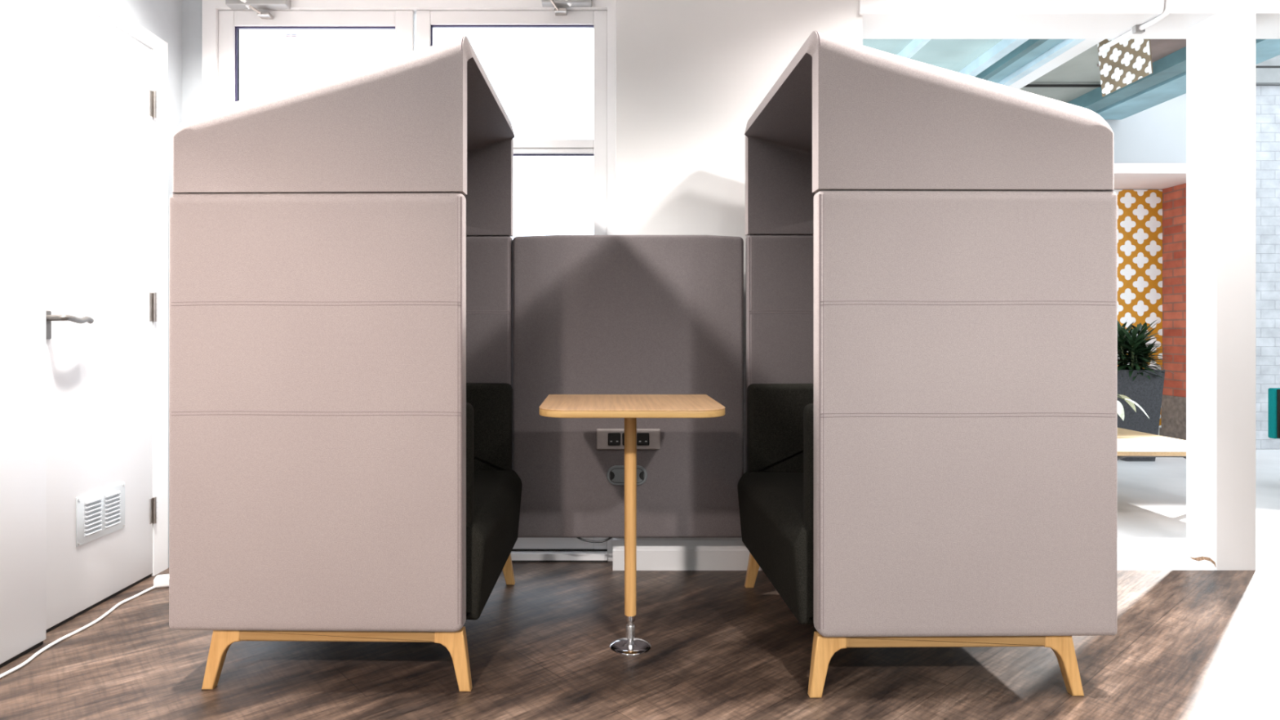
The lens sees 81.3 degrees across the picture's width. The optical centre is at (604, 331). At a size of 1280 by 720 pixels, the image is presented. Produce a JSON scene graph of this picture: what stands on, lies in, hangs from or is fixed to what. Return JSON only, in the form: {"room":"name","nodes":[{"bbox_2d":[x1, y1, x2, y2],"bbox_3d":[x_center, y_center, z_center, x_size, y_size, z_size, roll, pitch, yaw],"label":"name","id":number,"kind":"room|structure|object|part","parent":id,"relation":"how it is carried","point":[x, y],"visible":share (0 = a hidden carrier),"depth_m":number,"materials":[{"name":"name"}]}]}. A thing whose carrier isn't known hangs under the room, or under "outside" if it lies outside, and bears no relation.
{"room":"office breakout area","nodes":[
{"label":"office breakout area","id":0,"kind":"room"},
{"bbox_2d":[102,0,182,567],"bbox_3d":[-1.830,-0.410,0.850,0.150,2.720,4.900,0,0,0],"label":"wall","id":1,"kind":"structure","parent":0,"point":[162,18],"depth_m":2.99,"materials":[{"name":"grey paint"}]},
{"bbox_2d":[0,0,45,664],"bbox_3d":[-1.728,-0.306,1.584,0.053,2.488,1.368,0,0,0],"label":"wall","id":2,"kind":"structure","parent":1,"relation":"attached to","point":[22,22],"depth_m":2.17,"materials":[{"name":"white paint"}]},
{"bbox_2d":[0,640,43,667],"bbox_3d":[-1.732,0.944,1.581,0.047,0.012,1.362,0,0,0],"label":"trim","id":3,"kind":"structure","parent":2,"relation":"attached to","point":[2,664],"depth_m":2.18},
{"bbox_2d":[45,0,157,632],"bbox_3d":[-1.744,-0.070,2.551,0.113,2.039,0.722,0,0,0],"label":"door","id":4,"kind":"structure","parent":1,"relation":"in","point":[101,102],"depth_m":2.56,"materials":[{"name":"metal"}]},
{"bbox_3d":[-1.719,-0.038,2.398,0.064,0.028,0.146,0,0,0],"label":"handle","id":5,"kind":"part","parent":4,"relation":"part of","materials":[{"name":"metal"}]},
{"bbox_2d":[75,482,124,546],"bbox_3d":[-1.753,0.633,2.592,0.004,0.163,0.248,0,0,0],"label":"vent grille","id":6,"kind":"object","parent":4,"relation":"attached to","point":[100,508],"depth_m":2.58,"materials":[{"name":"metal"}]},
{"bbox_2d":[71,0,168,575],"bbox_3d":[-1.784,-0.102,1.992,0.062,2.105,1.985,0,0,0],"label":"trim","id":7,"kind":"structure","parent":1,"relation":"attached to","point":[159,47],"depth_m":2.92,"materials":[{"name":"white paint"}]},
{"bbox_2d":[217,10,415,106],"bbox_3d":[-1.206,-0.215,3.124,0.812,2.245,0.051,0,0,0],"label":"window frame","id":8,"kind":"structure","parent":1,"relation":"in","point":[229,22],"depth_m":3.10,"materials":[{"name":"white"}]},
{"bbox_2d":[225,0,290,19],"bbox_3d":[-1.423,-1.343,3.055,0.247,0.093,0.090,0,0,0],"label":"door closer","id":9,"kind":"object","parent":8,"relation":"attached to","point":[255,5],"depth_m":3.04,"materials":[{"name":"white paint"}]},
{"bbox_3d":[-1.473,-1.350,3.035,0.069,0.065,0.024,0,0,-35],"label":"arm","id":10,"kind":"part","parent":9,"relation":"part of","materials":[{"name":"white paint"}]},
{"bbox_3d":[-1.428,-1.311,3.035,0.048,0.029,0.012,0,0,-44],"label":"arm","id":11,"kind":"part","parent":9,"relation":"part of","materials":[{"name":"metal"}]},
{"bbox_3d":[-1.423,-1.360,3.055,0.247,0.060,0.050,0,0,0],"label":"casing","id":12,"kind":"part","parent":9,"relation":"part of","materials":[{"name":"silver metal"}]},
{"bbox_2d":[182,0,202,122],"bbox_3d":[-1.711,-0.410,3.194,0.087,2.720,0.212,0,0,0],"label":"wall","id":13,"kind":"structure","parent":0,"point":[192,10],"depth_m":3.09,"materials":[{"name":"grey paint"}]},
{"bbox_2d":[0,448,1279,719],"bbox_3d":[2.600,0.980,2.800,9.800,0.060,8.800,0,0,0],"label":"floor","id":14,"kind":"structure","parent":0,"point":[1186,644],"depth_m":2.14,"materials":[{"name":"brown wood"}]},
{"bbox_2d":[0,573,168,678],"bbox_3d":[-1.581,0.932,2.380,0.216,0.036,0.974,0,0,0],"label":"lead","id":15,"kind":"object","parent":14,"relation":"on","point":[160,580],"visible":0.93,"depth_m":2.43,"materials":[{"name":"white plastic"}]},
{"bbox_2d":[168,35,522,691],"bbox_3d":[-0.735,0.077,2.431,0.832,1.746,0.941,0,0,1],"label":"booth","id":16,"kind":"object","parent":14,"relation":"on","point":[340,244],"visible":1,"depth_m":1.96,"materials":[{"name":"grey fabric"}]},
{"bbox_3d":[-1.022,0.873,1.996,0.098,0.155,0.047,0,0,1],"label":"leg","id":17,"kind":"part","parent":16,"relation":"part of","materials":[{"name":"brown wood"}]},
{"bbox_3d":[-0.766,0.214,1.989,0.786,1.160,0.055,0,0,1],"label":"panel","id":18,"kind":"part","parent":16,"relation":"part of","materials":[{"name":"grey fabric"}]},
{"bbox_2d":[172,35,515,236],"bbox_3d":[-0.751,-0.582,2.432,0.815,0.428,0.953,0,0,0],"label":"hood","id":19,"kind":"object","parent":16,"relation":"attached to","point":[430,122],"depth_m":1.96,"materials":[{"name":"grey fabric"}]},
{"bbox_3d":[-0.404,0.873,1.985,0.099,0.155,0.047,0,0,1],"label":"leg","id":20,"kind":"part","parent":16,"relation":"part of","materials":[{"name":"brown wood"}]},
{"bbox_3d":[-0.723,0.365,2.053,0.718,0.346,0.071,0,0,1],"label":"armrest","id":21,"kind":"part","parent":16,"relation":"part of","materials":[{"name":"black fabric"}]},
{"bbox_3d":[-0.750,0.214,2.874,0.786,1.160,0.055,0,0,1],"label":"panel","id":22,"kind":"part","parent":16,"relation":"part of","materials":[{"name":"grey fabric"}]},
{"bbox_3d":[-0.710,0.365,2.809,0.718,0.346,0.071,0,0,1],"label":"armrest","id":23,"kind":"part","parent":16,"relation":"part of","materials":[{"name":"black fabric"}]},
{"bbox_3d":[-0.695,0.653,2.431,0.751,0.273,0.812,0,0,1],"label":"seat","id":24,"kind":"part","parent":16,"relation":"part of","materials":[{"name":"black fabric"}]},
{"bbox_3d":[-0.389,0.873,2.795,0.099,0.155,0.043,0,0,1],"label":"leg","id":25,"kind":"part","parent":16,"relation":"part of","materials":[{"name":"brown wood"}]},
{"bbox_2d":[512,235,743,537],"bbox_3d":[0.088,0.210,2.854,0.884,1.156,0.062,0,0,0],"label":"divider panel","id":26,"kind":"object","parent":16,"relation":"attached to","point":[593,314],"visible":0.94,"depth_m":2.83,"materials":[{"name":"grey fabric"}]},
{"bbox_2d":[576,537,612,542],"bbox_3d":[-0.040,0.797,2.863,0.159,0.035,0.014,0,0,0],"label":"power cable","id":27,"kind":"object","parent":26,"relation":"hanging from","point":[579,538],"visible":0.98,"depth_m":2.86,"materials":[{"name":"black plastic"}]},
{"bbox_2d":[608,432,620,445],"bbox_3d":[0.035,0.409,2.826,0.047,0.047,0.006,0,0,0],"label":"socket","id":28,"kind":"object","parent":26,"relation":"attached to","point":[614,438],"depth_m":2.82,"materials":[{"name":"black plastic"}]},
{"bbox_2d":[622,432,624,445],"bbox_3d":[0.089,0.409,2.826,0.047,0.047,0.006,0,0,0],"label":"socket","id":29,"kind":"object","parent":26,"relation":"attached to","point":[623,433],"depth_m":2.82,"materials":[{"name":"black plastic"}]},
{"bbox_2d":[636,432,648,445],"bbox_3d":[0.144,0.409,2.826,0.047,0.047,0.006,0,0,0],"label":"socket","id":30,"kind":"object","parent":26,"relation":"attached to","point":[642,438],"depth_m":2.82,"materials":[{"name":"black plastic"}]},
{"bbox_2d":[538,394,724,655],"bbox_3d":[0.074,0.579,2.209,0.519,0.742,0.482,0,0,0],"label":"pedestal table","id":31,"kind":"object","parent":14,"relation":"on","point":[630,407],"visible":1,"depth_m":2.22,"materials":[{"name":"brown wood"}]},
{"bbox_3d":[0.076,0.541,2.242,0.037,0.623,0.037,0,0,0],"label":"post","id":32,"kind":"part","parent":31,"relation":"part of","materials":[{"name":"brown wood"}]},
{"bbox_2d":[737,31,1117,697],"bbox_3d":[0.915,0.077,2.397,0.832,1.746,0.941,0,0,-1],"label":"booth","id":33,"kind":"object","parent":14,"relation":"on","point":[931,251],"visible":1,"depth_m":1.93,"materials":[{"name":"grey fabric"}]},
{"bbox_3d":[0.571,0.873,2.761,0.099,0.155,0.043,0,0,-1],"label":"leg","id":34,"kind":"part","parent":33,"relation":"part of","materials":[{"name":"brown wood"}]},
{"bbox_3d":[0.875,0.653,2.396,0.751,0.273,0.812,0,0,-1],"label":"seat","id":35,"kind":"part","parent":33,"relation":"part of","materials":[{"name":"black fabric"}]},
{"bbox_3d":[0.932,0.214,2.840,0.786,1.160,0.055,0,0,-1],"label":"panel","id":36,"kind":"part","parent":33,"relation":"part of","materials":[{"name":"grey fabric"}]},
{"bbox_3d":[0.891,0.365,2.775,0.718,0.346,0.071,0,0,-1],"label":"armrest","id":37,"kind":"part","parent":33,"relation":"part of","materials":[{"name":"black fabric"}]},
{"bbox_3d":[0.901,0.365,2.018,0.718,0.346,0.071,0,0,-1],"label":"armrest","id":38,"kind":"part","parent":33,"relation":"part of","materials":[{"name":"black fabric"}]},
{"bbox_3d":[0.581,0.873,1.952,0.099,0.155,0.047,0,0,-1],"label":"leg","id":39,"kind":"part","parent":33,"relation":"part of","materials":[{"name":"brown wood"}]},
{"bbox_2d":[744,31,1114,235],"bbox_3d":[0.930,-0.582,2.397,0.811,0.428,0.950,0,0,0],"label":"hood","id":40,"kind":"object","parent":33,"relation":"attached to","point":[843,117],"depth_m":1.93,"materials":[{"name":"grey fabric"}]},
{"bbox_3d":[0.944,0.214,1.955,0.786,1.160,0.055,0,0,-1],"label":"panel","id":41,"kind":"part","parent":33,"relation":"part of","materials":[{"name":"grey fabric"}]},
{"bbox_3d":[1.200,0.873,1.960,0.098,0.155,0.047,0,0,-1],"label":"leg","id":42,"kind":"part","parent":33,"relation":"part of","materials":[{"name":"brown wood"}]},
{"bbox_2d":[1112,190,1162,427],"bbox_3d":[4.444,-0.202,6.657,1.081,2.124,0.016,0,0,0],"label":"patterned panel","id":43,"kind":"object","parent":14,"relation":"on","point":[1140,212],"visible":0.31,"depth_m":6.65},
{"bbox_2d":[1117,320,1171,461],"bbox_3d":[3.944,0.427,5.564,0.514,1.047,0.537,0,0,0],"label":"potted plant","id":44,"kind":"object","parent":14,"relation":"on","point":[1143,384],"visible":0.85,"depth_m":5.43,"materials":[{"name":"green plant"}]},
{"bbox_3d":[3.925,0.169,5.532,0.180,0.301,0.224,0,0,24],"label":"stem","id":45,"kind":"part","parent":44,"relation":"part of","materials":[{"name":"green plant"}]},
{"bbox_3d":[3.920,0.616,5.550,0.294,0.668,0.294,0,0,0],"label":"planter","id":46,"kind":"part","parent":44,"relation":"part of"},
{"bbox_2d":[1117,427,1186,460],"bbox_3d":[2.570,0.776,4.350,1.240,0.357,1.300,0,0,0],"label":"table","id":47,"kind":"object","parent":14,"relation":"on","point":[1131,443],"visible":0.15,"depth_m":3.93,"materials":[{"name":"brown wood"}]},
{"bbox_2d":[1117,394,1148,420],"bbox_3d":[2.936,0.472,4.413,0.483,0.253,0.481,0,0,0],"label":"plant","id":48,"kind":"object","parent":47,"relation":"on","point":[1120,408],"visible":0.1,"depth_m":4.29,"materials":[{"name":"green plant"}]},
{"bbox_3d":[2.860,0.790,3.950,0.520,0.329,0.042,0,0,0],"label":"leg","id":49,"kind":"part","parent":47,"relation":"part of","materials":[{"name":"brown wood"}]},
{"bbox_2d":[1159,394,1186,439],"bbox_3d":[4.984,0.758,6.337,0.029,0.384,0.667,0,0,0],"label":"wall","id":50,"kind":"structure","parent":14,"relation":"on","point":[1173,409],"depth_m":6.51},
{"bbox_2d":[1267,387,1279,438],"bbox_3d":[4.413,0.651,4.350,0.550,0.597,0.600,0,0,0],"label":"lounge chair","id":51,"kind":"object","parent":14,"relation":"on","point":[1273,393],"visible":1,"depth_m":4.61,"materials":[{"name":"teal fabric"}]},
{"bbox_2d":[897,39,931,58],"bbox_3d":[1.880,-1.730,4.615,0.040,0.060,2.730,0,0,0],"label":"roof beam","id":52,"kind":"structure","parent":0,"point":[915,45],"depth_m":4.51,"materials":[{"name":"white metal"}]},
{"bbox_2d":[862,39,1003,72],"bbox_3d":[1.575,-1.763,4.615,1.950,0.006,2.730,0,0,0],"label":"glass","id":53,"kind":"object","parent":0,"point":[935,51],"depth_m":4.63,"materials":[{"name":"clear glass"}]},
{"bbox_2d":[615,0,1279,537],"bbox_3d":[2.322,-0.410,3.130,4.557,2.720,0.340,0,0,0],"label":"wall","id":54,"kind":"structure","parent":0,"point":[691,75],"depth_m":2.98,"materials":[{"name":"white paint"}]},
{"bbox_2d":[202,0,615,562],"bbox_3d":[-0.812,-0.410,3.117,1.711,2.720,0.106,0,0,0],"label":"trim","id":55,"kind":"structure","parent":54,"relation":"attached to","point":[211,8],"depth_m":3.08,"materials":[{"name":"white paint"}]},
{"bbox_2d":[416,10,607,549],"bbox_3d":[-0.389,-0.215,3.124,0.797,2.245,0.051,0,0,0],"label":"door frame","id":56,"kind":"structure","parent":54,"relation":"in","point":[426,20],"depth_m":3.10,"materials":[{"name":"white paint"}]},
{"bbox_2d":[541,0,591,15],"bbox_3d":[-0.157,-1.356,3.055,0.204,0.086,0.089,0,0,0],"label":"door closer","id":57,"kind":"object","parent":56,"relation":"attached to","point":[545,3],"depth_m":3.04,"materials":[{"name":"white paint"}]},
{"bbox_3d":[-0.211,-1.340,3.035,0.056,0.053,0.012,0,0,-39],"label":"arm","id":58,"kind":"part","parent":57,"relation":"part of","materials":[{"name":"metal"}]},
{"bbox_3d":[-0.157,-1.369,3.055,0.204,0.060,0.050,0,0,0],"label":"casing","id":59,"kind":"part","parent":57,"relation":"part of","materials":[{"name":"silver metal"}]},
{"bbox_2d":[613,537,762,570],"bbox_3d":[0.530,0.888,2.966,0.999,0.124,0.018,0,0,0],"label":"baseboard","id":60,"kind":"structure","parent":54,"relation":"attached to","point":[652,553],"depth_m":2.96,"materials":[{"name":"white paint"}]},
{"bbox_2d":[1098,0,1173,51],"bbox_3d":[2.208,-1.361,3.116,0.047,0.253,0.371,0,0,-6],"label":"conduit pipe","id":61,"kind":"object","parent":54,"relation":"attached to","point":[1136,29],"visible":1,"depth_m":3.07,"materials":[{"name":"white paint"}]},
{"bbox_2d":[958,39,1028,76],"bbox_3d":[2.435,-1.730,4.615,0.070,0.060,2.730,0,0,0],"label":"roof beam","id":62,"kind":"structure","parent":0,"point":[1005,46],"depth_m":4.65,"materials":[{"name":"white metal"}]},
{"bbox_2d":[974,39,1048,80],"bbox_3d":[2.575,-1.765,4.615,0.050,0.110,2.730,0,0,0],"label":"roof beam","id":63,"kind":"structure","parent":0,"point":[1028,46],"depth_m":4.69,"materials":[{"name":"blue metal"}]},
{"bbox_2d":[986,39,1065,83],"bbox_3d":[2.675,-1.765,4.615,0.110,0.070,2.730,0,0,0],"label":"roof beam","id":64,"kind":"structure","parent":0,"point":[1049,44],"depth_m":4.75,"materials":[{"name":"blue metal"}]},
{"bbox_2d":[997,39,1085,86],"bbox_3d":[2.770,-1.750,4.615,0.060,0.100,2.730,0,0,0],"label":"roof beam","id":65,"kind":"structure","parent":0,"point":[1067,44],"depth_m":4.71,"materials":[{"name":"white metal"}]},
{"bbox_2d":[1008,39,1104,89],"bbox_3d":[2.860,-1.742,4.615,0.120,0.075,2.730,0,0,0],"label":"roof beam","id":66,"kind":"structure","parent":0,"point":[1086,44],"depth_m":4.72,"materials":[{"name":"white metal"}]},
{"bbox_2d":[1019,44,1100,102],"bbox_3d":[3.280,-1.810,4.615,0.720,0.020,2.730,0,0,0],"label":"board","id":67,"kind":"object","parent":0,"point":[1082,68],"depth_m":5.29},
{"bbox_2d":[1097,39,1153,97],"bbox_3d":[3.109,-1.670,4.461,0.044,0.430,0.337,0,0,-13],"label":"panel","id":68,"kind":"object","parent":67,"relation":"hanging from","point":[1128,61],"visible":0.62,"depth_m":4.46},
{"bbox_2d":[1114,189,1160,435],"bbox_3d":[2.790,-0.160,6.785,4.380,2.219,0.230,0,0,0],"label":"wall","id":69,"kind":"structure","parent":0,"point":[1114,189],"depth_m":6.67,"materials":[{"name":"white paint"}]},
{"bbox_2d":[1097,39,1186,66],"bbox_3d":[3.480,-1.792,4.135,0.320,0.014,1.770,0,0,0],"label":"board","id":70,"kind":"object","parent":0,"point":[1160,48],"visible":0.22,"depth_m":4.67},
{"bbox_2d":[1104,93,1186,163],"bbox_3d":[2.800,-1.640,6.450,4.400,0.680,0.900,0,0,0],"label":"wall","id":71,"kind":"structure","parent":0,"point":[1157,134],"depth_m":6.00,"materials":[{"name":"grey paint"}]},
{"bbox_2d":[1114,173,1186,189],"bbox_3d":[2.800,-1.285,6.336,4.400,0.030,0.668,0,0,0],"label":"ceiling","id":72,"kind":"structure","parent":71,"relation":"attached to","point":[1122,181],"depth_m":6.28,"materials":[{"name":"white paint"}]},
{"bbox_2d":[1114,163,1186,173],"bbox_3d":[2.799,-1.310,5.989,4.398,0.080,0.019,0,0,0],"label":"trim","id":73,"kind":"structure","parent":71,"relation":"attached to","point":[1119,168],"depth_m":5.98,"materials":[{"name":"white paint"}]},
{"bbox_2d":[1067,39,1257,111],"bbox_3d":[3.720,-1.780,4.615,0.160,0.160,2.730,0,0,0],"label":"roof beam","id":74,"kind":"structure","parent":0,"point":[1173,64],"depth_m":5.14,"materials":[{"name":"blue metal"}]},
{"bbox_2d":[1023,84,1101,87],"bbox_3d":[3.295,-1.778,5.390,0.690,0.015,0.020,0,0,0],"label":"roof beam","id":75,"kind":"structure","parent":74,"relation":"attached to","point":[1028,85],"depth_m":5.38,"materials":[{"name":"metal"}]},
{"bbox_2d":[1160,183,1186,397],"bbox_3d":[4.989,-0.352,6.337,0.019,1.834,0.667,0,0,0],"label":"wall","id":76,"kind":"structure","parent":0,"point":[1174,198],"depth_m":6.51,"materials":[{"name":"red brick"}]},
{"bbox_2d":[1094,39,1279,119],"bbox_3d":[4.000,-1.825,4.615,0.300,0.250,2.730,0,0,0],"label":"roof beam","id":77,"kind":"structure","parent":0,"point":[1175,86],"depth_m":5.34,"materials":[{"name":"blue metal"}]},
{"bbox_2d":[1186,13,1255,569],"bbox_3d":[2.510,-0.157,3.038,0.157,2.214,0.155,0,0,0],"label":"column","id":78,"kind":"structure","parent":0,"point":[1220,48],"depth_m":2.96,"materials":[{"name":"white paint"}]},
{"bbox_2d":[1255,85,1279,448],"bbox_3d":[6.250,-0.515,6.450,2.500,2.930,0.900,0,0,0],"label":"wall","id":79,"kind":"structure","parent":0,"point":[1267,97],"depth_m":6.00,"materials":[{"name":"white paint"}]},
{"bbox_2d":[1255,68,1279,85],"bbox_3d":[5.830,-2.042,6.000,3.340,0.115,0.120,0,0,0],"label":"roof beam","id":80,"kind":"structure","parent":0,"point":[1264,77],"depth_m":5.94,"materials":[{"name":"white paint"}]},
{"bbox_2d":[1255,66,1279,68],"bbox_3d":[5.830,-2.111,6.000,3.340,0.018,0.100,0,0,0],"label":"roof beam","id":81,"kind":"structure","parent":80,"relation":"on","point":[1256,67],"depth_m":5.95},
{"bbox_2d":[1255,54,1279,66],"bbox_3d":[5.830,-2.336,6.025,3.340,0.428,0.150,0,0,0],"label":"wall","id":82,"kind":"structure","parent":81,"relation":"on","point":[1275,61],"depth_m":5.95,"materials":[{"name":"white paint"}]}
]}

